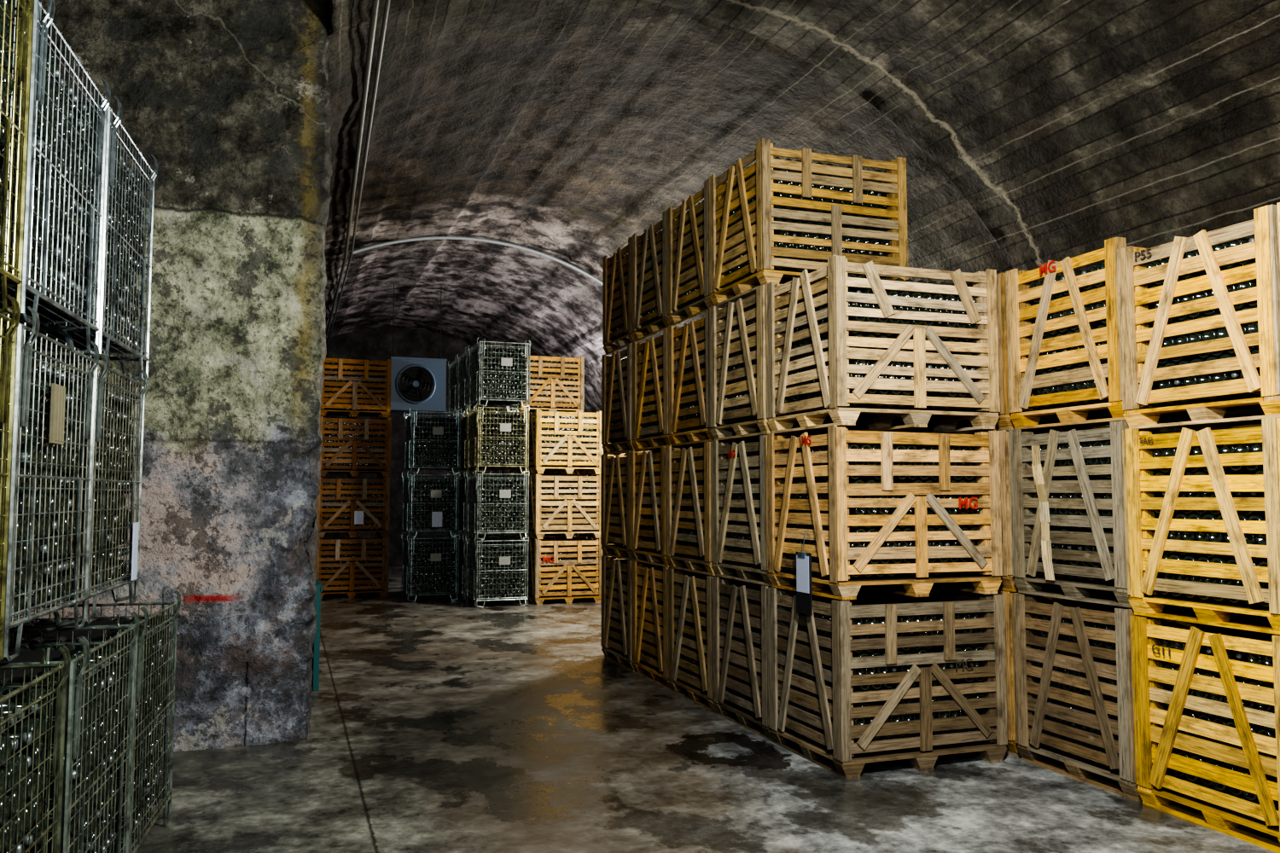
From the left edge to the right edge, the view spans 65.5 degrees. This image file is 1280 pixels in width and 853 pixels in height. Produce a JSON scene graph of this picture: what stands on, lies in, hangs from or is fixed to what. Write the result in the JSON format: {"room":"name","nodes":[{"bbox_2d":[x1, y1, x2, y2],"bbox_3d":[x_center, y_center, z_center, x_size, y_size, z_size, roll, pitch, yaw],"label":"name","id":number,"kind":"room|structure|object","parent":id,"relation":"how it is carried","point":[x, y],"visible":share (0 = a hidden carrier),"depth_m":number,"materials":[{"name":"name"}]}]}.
{"room":"wine cellar","nodes":[
{"label":"wine cellar","id":0,"kind":"room"},
{"bbox_2d":[6,0,332,753],"bbox_3d":[-4.506,-0.587,7.881,3.878,5.750,2.695,1,-4,-20],"label":"wall","id":1,"kind":"structure","parent":0,"point":[233,440],"depth_m":7.08,"materials":[{"name":"concrete"}]},
{"bbox_2d":[320,327,580,567],"bbox_3d":[-6.603,0.357,24.218,10.970,6.100,0.051,1,-4,-20],"label":"wall","id":2,"kind":"structure","parent":0,"point":[371,344],"depth_m":24.44,"materials":[{"name":"concrete"}]},
{"bbox_2d":[131,566,1279,852],"bbox_3d":[-1.743,2.466,10.380,10.970,0.001,29.200,1,-4,-20],"label":"floor","id":3,"kind":"structure","parent":0,"point":[439,724],"depth_m":6.16,"materials":[{"name":"concrete"}]},
{"bbox_2d":[0,645,70,852],"bbox_3d":[-2.264,1.331,2.857,0.870,1.234,1.029,1,-4,-15],"label":"cage","id":4,"kind":"object","parent":3,"relation":"on","point":[23,710],"visible":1,"depth_m":3.25,"materials":[{"name":"green metal"}]},
{"bbox_2d":[0,294,20,660],"bbox_3d":[-2.394,0.143,2.786,0.870,1.234,1.029,1,-4,-15],"label":"cage","id":5,"kind":"object","parent":4,"relation":"on","point":[7,404],"visible":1,"depth_m":3.33,"materials":[{"name":"yellow metal"}]},
{"bbox_2d":[0,0,34,314],"bbox_3d":[-2.403,-1.032,2.895,0.870,1.234,1.029,1,-4,-15],"label":"cage","id":6,"kind":"object","parent":5,"relation":"on","point":[22,67],"visible":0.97,"depth_m":3.40,"materials":[{"name":"yellow metal"}]},
{"bbox_2d":[0,611,139,852],"bbox_3d":[-2.527,1.399,3.852,0.870,1.234,1.029,1,-4,-15],"label":"cage","id":7,"kind":"object","parent":3,"relation":"on","point":[94,712],"visible":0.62,"depth_m":3.98,"materials":[{"name":"green metal"}]},
{"bbox_2d":[0,306,99,661],"bbox_3d":[-2.663,0.211,3.778,0.874,1.234,1.029,1,-4,-15],"label":"cage","id":8,"kind":"object","parent":7,"relation":"on","point":[47,442],"visible":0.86,"depth_m":3.81,"materials":[{"name":"grey metal"}]},
{"bbox_2d":[0,0,110,356],"bbox_3d":[-2.674,-0.964,3.886,0.870,1.234,1.029,1,-4,-15],"label":"cage","id":9,"kind":"object","parent":8,"relation":"on","point":[59,177],"visible":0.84,"depth_m":3.94,"materials":[{"name":"silver metal"}]},
{"bbox_2d":[8,590,180,852],"bbox_3d":[-2.800,1.467,4.842,0.870,1.234,1.029,1,-4,-15],"label":"cage","id":10,"kind":"object","parent":3,"relation":"on","point":[151,663],"visible":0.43,"depth_m":4.94,"materials":[{"name":"green metal"}]},
{"bbox_2d":[46,347,148,623],"bbox_3d":[-2.942,0.279,4.766,0.870,1.234,1.029,1,-4,-15],"label":"cage","id":11,"kind":"object","parent":10,"relation":"on","point":[113,451],"visible":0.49,"depth_m":4.86,"materials":[{"name":"grey metal"}]},
{"bbox_2d":[0,92,157,381],"bbox_3d":[-2.943,-0.896,4.879,0.870,1.234,1.029,1,-4,-15],"label":"cage","id":12,"kind":"object","parent":11,"relation":"on","point":[123,248],"visible":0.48,"depth_m":4.93,"materials":[{"name":"silver metal"}]},
{"bbox_2d":[311,579,322,691],"bbox_3d":[-2.995,1.916,9.227,0.065,0.940,0.600,1,-4,-20],"label":"panel","id":13,"kind":"object","parent":3,"relation":"on","point":[316,648],"visible":0.82,"depth_m":8.95,"materials":[{"name":"paint"}]},
{"bbox_2d":[314,535,389,599],"bbox_3d":[-5.060,2.432,17.392,1.216,1.027,0.975,1,-4,-20],"label":"crate","id":14,"kind":"object","parent":3,"relation":"on","point":[349,567],"visible":0.97,"depth_m":16.98,"materials":[{"name":"brown wood"}]},
{"bbox_2d":[315,477,389,537],"bbox_3d":[-5.057,1.404,17.454,1.216,1.027,0.993,1,-4,-19],"label":"crate","id":15,"kind":"object","parent":14,"relation":"on","point":[351,507],"visible":0.98,"depth_m":17.03,"materials":[{"name":"brown wood"}]},
{"bbox_2d":[319,416,391,477],"bbox_3d":[-5.053,0.376,17.535,1.216,1.030,0.975,1,-4,-20],"label":"crate","id":16,"kind":"object","parent":15,"relation":"on","point":[353,447],"visible":0.93,"depth_m":17.12,"materials":[{"name":"brown wood"}]},
{"bbox_2d":[320,358,391,419],"bbox_3d":[-5.071,-0.652,17.599,1.216,1.029,0.975,1,-4,-20],"label":"crate","id":17,"kind":"object","parent":16,"relation":"on","point":[352,391],"visible":0.8,"depth_m":17.19,"materials":[{"name":"brown wood"}]},
{"bbox_2d":[401,533,459,602],"bbox_3d":[-3.562,2.360,16.867,0.870,1.098,1.029,1,-4,-20],"label":"cage","id":18,"kind":"object","parent":3,"relation":"on","point":[430,566],"visible":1,"depth_m":16.46,"materials":[{"name":"grey metal"}]},
{"bbox_2d":[401,471,459,537],"bbox_3d":[-3.571,1.317,16.934,0.870,1.098,1.033,1,-4,-20],"label":"cage","id":19,"kind":"object","parent":18,"relation":"on","point":[428,503],"visible":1,"depth_m":16.51,"materials":[{"name":"grey metal"}]},
{"bbox_2d":[403,407,462,475],"bbox_3d":[-3.554,0.275,17.013,0.870,1.098,1.029,1,-4,-20],"label":"cage","id":20,"kind":"object","parent":19,"relation":"on","point":[431,442],"visible":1,"depth_m":16.60,"materials":[{"name":"grey metal"}]},
{"bbox_2d":[445,531,501,594],"bbox_3d":[-3.018,2.438,18.014,0.870,1.098,1.029,1,-4,-20],"label":"cage","id":21,"kind":"object","parent":3,"relation":"on","point":[486,535],"visible":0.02,"depth_m":18.22,"materials":[{"name":"grey metal"}]},
{"bbox_2d":[446,472,502,535],"bbox_3d":[-3.017,1.396,18.085,0.870,1.098,1.029,1,-4,-20],"label":"cage","id":22,"kind":"object","parent":21,"relation":"on","point":[455,473],"visible":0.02,"depth_m":17.92,"materials":[{"name":"grey metal"}]},
{"bbox_2d":[447,413,501,475],"bbox_3d":[-3.025,0.353,18.154,0.870,1.098,1.029,1,-4,-20],"label":"cage","id":23,"kind":"object","parent":22,"relation":"on","point":[454,470],"visible":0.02,"depth_m":17.92,"materials":[{"name":"grey metal"}]},
{"bbox_2d":[448,355,500,416],"bbox_3d":[-3.020,-0.689,18.227,0.870,1.098,1.029,1,-4,-20],"label":"cage","id":24,"kind":"object","parent":23,"relation":"on","point":[452,407],"visible":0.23,"depth_m":18.15,"materials":[{"name":"grey metal"}]},
{"bbox_2d":[454,532,514,600],"bbox_3d":[-2.674,2.370,17.024,0.870,1.098,1.029,1,-4,-20],"label":"cage","id":25,"kind":"object","parent":3,"relation":"on","point":[462,577],"visible":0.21,"depth_m":16.75,"materials":[{"name":"grey metal"}]},
{"bbox_2d":[455,471,515,537],"bbox_3d":[-2.667,1.328,17.098,0.870,1.098,1.029,1,-4,-20],"label":"cage","id":26,"kind":"object","parent":25,"relation":"on","point":[462,485],"visible":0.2,"depth_m":16.91,"materials":[{"name":"grey metal"}]},
{"bbox_2d":[456,408,515,475],"bbox_3d":[-2.661,0.286,17.171,0.870,1.098,1.029,1,-4,-20],"label":"cage","id":27,"kind":"object","parent":26,"relation":"on","point":[463,421],"visible":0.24,"depth_m":17.03,"materials":[{"name":"grey metal"}]},
{"bbox_2d":[456,347,514,415],"bbox_3d":[-2.673,-0.757,17.238,0.870,1.098,1.029,1,-4,-20],"label":"cage","id":28,"kind":"object","parent":27,"relation":"on","point":[462,399],"visible":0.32,"depth_m":17.12,"materials":[{"name":"grey metal"}]},
{"bbox_2d":[465,534,529,607],"bbox_3d":[-2.315,2.303,16.039,0.870,1.098,1.029,1,-4,-20],"label":"cage","id":29,"kind":"object","parent":3,"relation":"on","point":[496,570],"visible":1,"depth_m":15.64,"materials":[{"name":"silver metal"}]},
{"bbox_2d":[465,470,529,540],"bbox_3d":[-2.317,1.260,16.110,0.870,1.098,1.029,1,-4,-20],"label":"cage","id":30,"kind":"object","parent":29,"relation":"on","point":[497,504],"visible":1,"depth_m":15.71,"materials":[{"name":"grey metal"}]},
{"bbox_2d":[465,403,529,474],"bbox_3d":[-2.320,0.218,16.180,0.870,1.098,1.029,1,-4,-20],"label":"cage","id":31,"kind":"object","parent":30,"relation":"on","point":[494,439],"visible":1,"depth_m":15.79,"materials":[{"name":"yellow metal"}]},
{"bbox_2d":[467,337,530,412],"bbox_3d":[-2.309,-0.825,16.256,0.870,1.098,1.029,1,-4,-20],"label":"cage","id":32,"kind":"object","parent":31,"relation":"on","point":[499,375],"visible":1,"depth_m":15.86,"materials":[{"name":"silver metal"}]},
{"bbox_2d":[507,535,581,599],"bbox_3d":[-1.666,2.431,17.485,1.129,1.042,0.975,1,-4,-19],"label":"crate","id":33,"kind":"object","parent":3,"relation":"on","point":[547,537],"visible":0.02,"depth_m":17.26,"materials":[{"name":"brown wood"}]},
{"bbox_2d":[509,475,579,536],"bbox_3d":[-1.667,1.388,17.556,1.129,1.042,0.975,1,-4,-20],"label":"crate","id":34,"kind":"object","parent":33,"relation":"on","point":[520,476],"visible":0.02,"depth_m":17.23,"materials":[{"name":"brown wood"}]},
{"bbox_2d":[508,466,579,476],"bbox_3d":[-1.667,0.346,17.628,1.129,1.042,0.975,1,-4,-19],"label":"crate","id":35,"kind":"object","parent":34,"relation":"on","point":[546,473],"visible":0.02,"depth_m":17.40,"materials":[{"name":"brown wood"}]},
{"bbox_2d":[508,355,584,417],"bbox_3d":[-1.670,-0.697,17.698,1.129,1.042,0.975,1,-4,-20],"label":"crate","id":36,"kind":"object","parent":35,"relation":"on","point":[559,386],"visible":0.75,"depth_m":17.31,"materials":[{"name":"brown wood"}]},
{"bbox_2d":[522,536,602,605],"bbox_3d":[-1.300,2.362,16.500,1.129,1.045,0.980,1,-4,-20],"label":"crate","id":37,"kind":"object","parent":3,"relation":"on","point":[563,570],"visible":0.97,"depth_m":16.09,"materials":[{"name":"brown wood"}]},
{"bbox_2d":[522,474,600,539],"bbox_3d":[-1.298,1.320,16.575,1.129,1.044,0.975,1,-4,-20],"label":"crate","id":38,"kind":"object","parent":37,"relation":"on","point":[563,507],"visible":0.98,"depth_m":16.15,"materials":[{"name":"brown wood"}]},
{"bbox_2d":[523,408,603,475],"bbox_3d":[-1.298,0.279,16.647,1.129,1.042,0.975,1,-4,-19],"label":"crate","id":39,"kind":"object","parent":38,"relation":"on","point":[564,445],"visible":1,"depth_m":16.24,"materials":[{"name":"brown wood"}]},
{"bbox_2d":[590,537,625,559],"bbox_3d":[-0.161,2.391,16.907,1.129,1.042,0.975,1,-4,-20],"label":"crate","id":40,"kind":"object","parent":3,"relation":"on","point":[615,558],"visible":0.02,"depth_m":16.39,"materials":[{"name":"brown wood"}]},
{"bbox_3d":[-0.169,1.347,16.976,1.129,1.044,0.975,1,-4,-20],"label":"crate","id":41,"kind":"object","parent":40,"relation":"on","visible":0},
{"bbox_2d":[592,442,649,475],"bbox_3d":[-0.163,0.306,17.049,1.129,1.042,0.975,1,-4,-19],"label":"crate","id":42,"kind":"object","parent":41,"relation":"on","point":[647,451],"visible":0.05,"depth_m":16.52,"materials":[{"name":"brown wood"}]},
{"bbox_2d":[600,555,651,672],"bbox_3d":[0.333,1.928,10.537,1.254,1.095,0.975,1,-4,-20],"label":"crate","id":43,"kind":"object","parent":3,"relation":"on","point":[616,632],"visible":0.18,"depth_m":10.35,"materials":[{"name":"brown wood"}]},
{"bbox_2d":[600,451,644,560],"bbox_3d":[0.324,0.836,10.609,1.254,1.094,0.975,1,-4,-19],"label":"crate","id":44,"kind":"object","parent":43,"relation":"on","point":[615,473],"visible":0.23,"depth_m":10.47,"materials":[{"name":"brown wood"}]},
{"bbox_2d":[601,343,701,454],"bbox_3d":[0.329,-0.256,10.686,1.254,1.092,0.975,1,-4,-19],"label":"crate","id":45,"kind":"object","parent":44,"relation":"on","point":[616,373],"visible":0.23,"depth_m":10.51,"materials":[{"name":"brown wood"}]},
{"bbox_2d":[602,236,663,355],"bbox_3d":[0.338,-1.349,10.764,1.254,1.094,0.975,1,-4,-19],"label":"crate","id":46,"kind":"object","parent":45,"relation":"on","point":[617,333],"visible":0.25,"depth_m":10.62,"materials":[{"name":"brown wood"}]},
{"bbox_2d":[631,561,762,690],"bbox_3d":[0.671,1.865,9.609,1.254,1.094,0.975,1,-4,-19],"label":"crate","id":47,"kind":"object","parent":3,"relation":"on","point":[649,583],"visible":0.26,"depth_m":9.43,"materials":[{"name":"brown wood"}]},
{"bbox_2d":[629,446,683,567],"bbox_3d":[0.651,0.771,9.677,1.254,1.095,0.975,1,-4,-19],"label":"crate","id":48,"kind":"object","parent":47,"relation":"on","point":[648,470],"visible":0.32,"depth_m":9.52,"materials":[{"name":"brown wood"}]},
{"bbox_2d":[632,327,745,451],"bbox_3d":[0.671,-0.320,9.759,1.254,1.094,0.975,1,-4,-20],"label":"crate","id":49,"kind":"object","parent":48,"relation":"on","point":[649,362],"visible":0.3,"depth_m":9.60,"materials":[{"name":"brown wood"}]},
{"bbox_2d":[631,210,705,343],"bbox_3d":[0.667,-1.413,9.833,1.254,1.094,0.975,1,-4,-20],"label":"crate","id":50,"kind":"object","parent":49,"relation":"on","point":[649,319],"visible":0.31,"depth_m":9.66,"materials":[{"name":"brown wood"}]},
{"bbox_2d":[668,568,826,713],"bbox_3d":[1.004,1.801,8.679,1.254,1.094,0.975,1,-4,-20],"label":"crate","id":51,"kind":"object","parent":3,"relation":"on","point":[689,594],"visible":0.2,"depth_m":8.52,"materials":[{"name":"brown wood"}]},
{"bbox_2d":[665,442,733,575],"bbox_3d":[0.985,0.708,8.747,1.254,1.094,0.975,1,-4,-20],"label":"crate","id":52,"kind":"object","parent":51,"relation":"on","point":[688,472],"visible":0.27,"depth_m":8.54,"materials":[{"name":"brown wood"}]},
{"bbox_2d":[668,309,825,446],"bbox_3d":[1.005,-0.384,8.829,1.254,1.094,0.975,1,-4,-19],"label":"crate","id":53,"kind":"object","parent":52,"relation":"on","point":[689,382],"visible":0.27,"depth_m":8.69,"materials":[{"name":"brown wood"}]},
{"bbox_2d":[666,179,756,327],"bbox_3d":[0.997,-1.475,8.901,1.254,1.092,0.975,1,-4,-19],"label":"crate","id":54,"kind":"object","parent":53,"relation":"on","point":[688,294],"visible":0.3,"depth_m":8.74,"materials":[{"name":"brown wood"}]},
{"bbox_2d":[711,576,905,742],"bbox_3d":[1.332,1.737,7.747,1.254,1.094,0.975,1,-4,-20],"label":"crate","id":55,"kind":"object","parent":3,"relation":"on","point":[739,609],"visible":0.32,"depth_m":7.55,"materials":[{"name":"brown wood"}]},
{"bbox_2d":[710,435,788,586],"bbox_3d":[1.331,0.644,7.822,1.258,1.094,0.975,1,-4,-20],"label":"crate","id":56,"kind":"object","parent":55,"relation":"on","point":[738,470],"visible":0.29,"depth_m":7.63,"materials":[{"name":"brown wood"}]},
{"bbox_2d":[709,285,897,441],"bbox_3d":[1.319,-0.447,7.892,1.254,1.092,0.975,1,-4,-19],"label":"crate","id":57,"kind":"object","parent":56,"relation":"on","point":[737,342],"visible":0.34,"depth_m":7.68,"materials":[{"name":"brown wood"}]},
{"bbox_2d":[708,138,908,308],"bbox_3d":[1.321,-1.540,7.968,1.254,1.092,0.975,1,-4,-20],"label":"crate","id":58,"kind":"object","parent":57,"relation":"on","point":[777,219],"visible":0.91,"depth_m":7.58,"materials":[{"name":"brown wood"}]},
{"bbox_2d":[768,587,1007,779],"bbox_3d":[1.666,1.674,6.814,1.254,1.092,0.980,1,-4,-20],"label":"crate","id":59,"kind":"object","parent":3,"relation":"on","point":[911,682],"visible":1,"depth_m":6.43,"materials":[{"name":"brown wood"}]},
{"bbox_2d":[765,424,1002,599],"bbox_3d":[1.655,0.580,6.886,1.258,1.094,0.980,1,-4,-20],"label":"crate","id":60,"kind":"object","parent":59,"relation":"on","point":[920,512],"visible":0.98,"depth_m":6.50,"materials":[{"name":"brown wood"}]},
{"bbox_2d":[795,532,812,616],"bbox_3d":[1.076,0.965,6.552,0.033,0.530,0.200,1,-4,-20],"label":"clipboard","id":61,"kind":"object","parent":60,"relation":"attached to","point":[803,561],"visible":1,"depth_m":6.53,"materials":[{"name":"paper"}]},
{"bbox_2d":[765,255,1000,434],"bbox_3d":[1.667,-0.510,6.964,1.254,1.090,0.981,1,-4,-20],"label":"crate","id":62,"kind":"object","parent":60,"relation":"on","point":[849,352],"visible":1,"depth_m":6.59,"materials":[{"name":"brown wood"}]},
{"bbox_2d":[924,584,1127,756],"bbox_3d":[2.920,1.709,7.339,1.254,1.095,0.975,1,-4,-19],"label":"crate","id":63,"kind":"object","parent":3,"relation":"on","point":[1012,749],"visible":0.02,"depth_m":6.71,"materials":[{"name":"brown wood"}]},
{"bbox_2d":[957,430,1060,592],"bbox_3d":[2.923,0.616,7.415,1.254,1.095,0.975,1,-4,-19],"label":"crate","id":64,"kind":"object","parent":63,"relation":"on","point":[1008,584],"visible":0.04,"depth_m":6.78,"materials":[{"name":"brown wood"}]},
{"bbox_2d":[921,272,1110,434],"bbox_3d":[2.924,-0.475,7.490,1.254,1.092,0.975,1,-4,-19],"label":"crate","id":65,"kind":"object","parent":64,"relation":"on","point":[1004,422],"visible":0.03,"depth_m":6.86,"materials":[{"name":"brown wood"}]},
{"bbox_2d":[1012,593,1255,802],"bbox_3d":[3.240,1.644,6.372,1.254,1.092,0.975,1,-4,-20],"label":"crate","id":66,"kind":"object","parent":3,"relation":"on","point":[1079,714],"visible":0.46,"depth_m":6.15,"materials":[{"name":"brown wood"}]},
{"bbox_2d":[1008,420,1198,608],"bbox_3d":[3.237,0.551,6.446,1.279,1.092,0.975,1,-4,-20],"label":"crate","id":67,"kind":"object","parent":66,"relation":"on","point":[1074,540],"visible":0.38,"depth_m":6.23,"materials":[{"name":"brown wood"}]},
{"bbox_2d":[1005,236,1261,430],"bbox_3d":[3.248,-0.540,6.525,1.268,1.091,0.975,1,-4,-19],"label":"crate","id":68,"kind":"object","parent":67,"relation":"on","point":[1064,363],"visible":0.47,"depth_m":6.32,"materials":[{"name":"brown wood"}]},
{"bbox_2d":[1129,615,1279,852],"bbox_3d":[3.564,1.594,5.428,1.258,1.063,0.975,1,-4,-19],"label":"crate","id":69,"kind":"object","parent":3,"relation":"on","point":[1207,698],"visible":0.98,"depth_m":5.27,"materials":[{"name":"yellow wood"}]},
{"bbox_2d":[1122,417,1279,634],"bbox_3d":[3.547,0.530,5.495,1.258,1.064,0.975,1,-4,-20],"label":"crate","id":70,"kind":"object","parent":69,"relation":"on","point":[1212,546],"visible":1,"depth_m":5.27,"materials":[{"name":"yellow wood"}]},
{"bbox_2d":[1117,204,1279,430],"bbox_3d":[3.555,-0.531,5.570,1.258,1.062,0.975,1,-4,-20],"label":"crate","id":71,"kind":"object","parent":70,"relation":"on","point":[1200,328],"visible":1,"depth_m":5.34,"materials":[{"name":"brown wood"}]},
{"bbox_3d":[3.894,1.528,4.486,1.254,1.064,0.975,1,-4,-20],"label":"crate","id":72,"kind":"object","parent":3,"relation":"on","visible":0},
{"bbox_3d":[3.897,0.467,4.560,1.254,1.062,0.975,1,-4,-19],"label":"crate","id":73,"kind":"object","parent":72,"relation":"on","visible":0},
{"bbox_2d":[1277,202,1279,258],"bbox_3d":[3.898,-0.596,4.633,1.254,1.063,0.975,1,-4,-20],"label":"crate","id":74,"kind":"object","parent":73,"relation":"on","point":[1278,203],"visible":1,"depth_m":4.90,"materials":[{"name":"brown wood"}]},
{"bbox_2d":[161,0,1279,476],"bbox_3d":[-1.699,-1.129,10.642,10.864,4.669,29.000,1,-4,-20],"label":"ceiling","id":75,"kind":"structure","parent":0,"point":[1029,134],"depth_m":9.01,"materials":[{"name":"concrete"}]},
{"bbox_2d":[325,0,390,343],"bbox_3d":[-3.829,-2.559,13.118,0.259,0.407,22.905,1,-4,-19],"label":"conduit","id":76,"kind":"object","parent":75,"relation":"attached to","point":[375,3],"visible":0.94,"depth_m":9.50,"materials":[{"name":"grey metal"}]},
{"bbox_2d":[387,284,447,413],"bbox_3d":[-4.262,-1.528,19.081,1.040,2.500,0.669,1,-4,-20],"label":"fan","id":77,"kind":"object","parent":75,"relation":"attached to","point":[418,384],"visible":1,"depth_m":18.76,"materials":[{"name":"grey metal"}]},
{"bbox_2d":[348,235,602,285],"bbox_3d":[-1.491,-1.317,16.049,6.219,3.308,0.056,1,-4,-20],"label":"conduit","id":78,"kind":"object","parent":75,"relation":"attached to","point":[445,237],"visible":0.61,"depth_m":15.76,"materials":[{"name":"grey metal"}]},
{"bbox_2d":[587,536,1189,609],"bbox_3d":[3.330,1.931,12.226,0.001,1.320,29.000,1,-4,-20],"label":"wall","id":79,"kind":"structure","parent":0,"point":[587,537],"depth_m":8.59,"materials":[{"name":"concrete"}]}
]}

